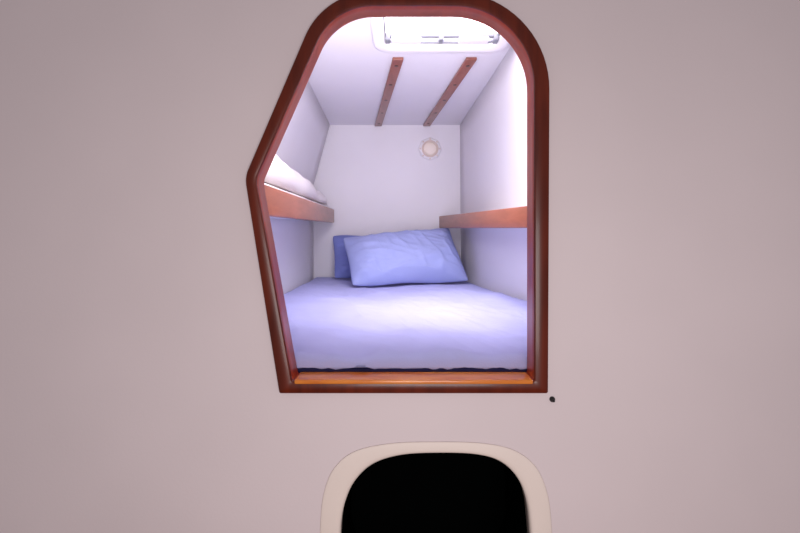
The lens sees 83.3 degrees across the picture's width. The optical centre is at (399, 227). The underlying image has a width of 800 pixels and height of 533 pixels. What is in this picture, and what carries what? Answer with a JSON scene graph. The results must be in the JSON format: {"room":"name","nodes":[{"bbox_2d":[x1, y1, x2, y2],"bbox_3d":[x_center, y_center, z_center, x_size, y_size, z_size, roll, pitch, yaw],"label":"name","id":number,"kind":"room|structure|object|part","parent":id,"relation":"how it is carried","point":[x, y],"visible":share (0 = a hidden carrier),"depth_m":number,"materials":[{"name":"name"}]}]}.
{"room":"boat cabin","nodes":[
{"label":"boat cabin","id":0,"kind":"room"},
{"bbox_2d":[270,81,329,293],"bbox_3d":[-0.581,-0.162,2.140,0.282,1.264,1.920,0,0,0],"label":"wall","id":1,"kind":"structure","parent":0,"point":[301,147],"depth_m":2.57,"materials":[{"name":"white paint"}]},
{"bbox_2d":[264,184,333,222],"bbox_3d":[-0.528,-0.081,2.129,0.285,0.090,1.862,0,0,0],"label":"shelf","id":2,"kind":"object","parent":1,"relation":"attached to","point":[281,204],"visible":0.6,"depth_m":1.72,"materials":[{"name":"brown wood"}]},
{"bbox_2d":[264,183,328,207],"bbox_3d":[-0.538,-0.109,2.130,0.253,0.082,1.840,0,0,0],"label":"mattress","id":3,"kind":"object","parent":2,"relation":"on","point":[264,183],"visible":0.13,"depth_m":1.83,"materials":[{"name":"white fabric"}]},
{"bbox_2d":[264,154,327,203],"bbox_3d":[-0.546,-0.219,2.075,0.257,0.133,1.690,0,0,0],"label":"duvet","id":4,"kind":"object","parent":3,"relation":"on","point":[280,175],"visible":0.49,"depth_m":1.79,"materials":[{"name":"white fabric"}]},
{"bbox_2d":[313,125,460,277],"bbox_3d":[-0.075,-0.145,3.115,1.350,1.230,0.030,0,0,0],"label":"wall","id":5,"kind":"structure","parent":0,"point":[374,179],"depth_m":3.10,"materials":[{"name":"white paint"}]},
{"bbox_2d":[419,138,440,159],"bbox_3d":[0.207,-0.544,3.086,0.158,0.158,0.028,0,0,0],"label":"air vent","id":6,"kind":"object","parent":5,"relation":"in","point":[429,148],"visible":1,"depth_m":3.08,"materials":[{"name":"white plastic"}]},
{"bbox_2d":[0,0,799,532],"bbox_3d":[0.000,0.275,1.165,3.000,2.350,0.030,0,0,0],"label":"wall","id":7,"kind":"structure","parent":0,"point":[139,390],"depth_m":1.15,"materials":[{"name":"paint"}]},
{"bbox_2d":[246,0,548,392],"bbox_3d":[-0.006,-0.089,1.163,0.766,1.012,0.068,0,0,0],"label":"trim","id":8,"kind":"structure","parent":7,"relation":"attached to","point":[490,13],"depth_m":1.13,"materials":[{"name":"brown wood"}]},
{"bbox_3d":[0.035,0.387,1.163,0.601,0.011,0.068,0,0,0],"label":"sill","id":9,"kind":"part","parent":8,"relation":"part of","materials":[{"name":"brown wood"}]},
{"bbox_2d":[320,442,551,532],"bbox_3d":[0.092,0.821,1.307,0.595,0.550,0.326,0,0,0],"label":"frame","id":10,"kind":"object","parent":7,"relation":"attached to","point":[402,487],"visible":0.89,"depth_m":1.47,"materials":[{"name":"white plastic"}]},
{"bbox_3d":[0.027,0.485,2.140,1.365,0.030,1.916,0,0,0],"label":"platform","id":11,"kind":"object","parent":7,"relation":"attached to","visible":0},
{"bbox_2d":[284,277,526,372],"bbox_3d":[0.029,0.392,2.145,1.360,0.152,1.886,0,0,0],"label":"mattress","id":12,"kind":"object","parent":11,"relation":"on","point":[336,324],"visible":0.57,"depth_m":1.52,"materials":[{"name":"fabric"}]},
{"bbox_2d":[333,235,356,277],"bbox_3d":[-0.097,0.188,2.948,0.705,0.280,0.180,0,0,0],"label":"pillow","id":13,"kind":"object","parent":12,"relation":"on","point":[342,267],"visible":0.2,"depth_m":2.91,"materials":[{"name":"blue fabric"}]},
{"bbox_2d":[344,228,467,285],"bbox_3d":[0.037,0.165,2.729,0.729,0.331,0.284,0,0,-13],"label":"pillow","id":14,"kind":"object","parent":12,"relation":"on","point":[406,256],"visible":1,"depth_m":2.64,"materials":[{"name":"blue fabric"}]},
{"bbox_2d":[308,17,510,124],"bbox_3d":[0.000,-0.772,2.155,1.600,0.126,1.950,0,0,0],"label":"ceiling","id":15,"kind":"structure","parent":0,"point":[348,78],"depth_m":2.29,"materials":[{"name":"white paint"}]},
{"bbox_2d":[375,57,403,125],"bbox_3d":[-0.079,-0.727,2.540,0.048,0.061,1.105,0,0,-7],"label":"ceiling strip","id":16,"kind":"object","parent":15,"relation":"attached to","point":[396,63],"visible":1,"depth_m":2.34,"materials":[{"name":"brown wood"}]},
{"bbox_2d":[370,17,508,52],"bbox_3d":[0.168,-0.790,1.662,0.559,0.096,0.528,0,0,0],"label":"window","id":17,"kind":"structure","parent":15,"relation":"attached to","point":[389,34],"depth_m":1.81,"materials":[{"name":"white plastic"}]},
{"bbox_3d":[0.025,-0.753,1.805,0.120,0.014,0.040,0,0,0],"label":"latch handle","id":18,"kind":"part","parent":17,"relation":"part of","materials":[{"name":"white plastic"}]},
{"bbox_3d":[0.168,-0.826,1.653,0.459,0.026,0.410,0,0,0],"label":"glass","id":19,"kind":"part","parent":17,"relation":"part of","materials":[{"name":"glass"}]},
{"bbox_3d":[0.295,-0.753,1.805,0.120,0.014,0.040,0,0,0],"label":"latch handle","id":20,"kind":"part","parent":17,"relation":"part of","materials":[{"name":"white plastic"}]},
{"bbox_2d":[423,57,476,125],"bbox_3d":[0.250,-0.727,2.540,0.048,0.061,1.104,0,0,-7],"label":"ceiling strip","id":21,"kind":"object","parent":15,"relation":"attached to","point":[468,62],"visible":1,"depth_m":2.35,"materials":[{"name":"brown wood"}]},
{"bbox_2d":[460,47,526,300],"bbox_3d":[0.477,-0.162,2.124,0.247,1.264,1.949,0,0,-9],"label":"wall","id":22,"kind":"structure","parent":0,"point":[493,133],"depth_m":2.28,"materials":[{"name":"white paint"}]},
{"bbox_2d":[439,206,526,227],"bbox_3d":[0.466,-0.040,2.135,0.149,0.080,1.904,0,0,-8],"label":"shelf","id":23,"kind":"object","parent":22,"relation":"attached to","point":[516,217],"visible":0.54,"depth_m":2.03,"materials":[{"name":"brown wood"}]}
]}

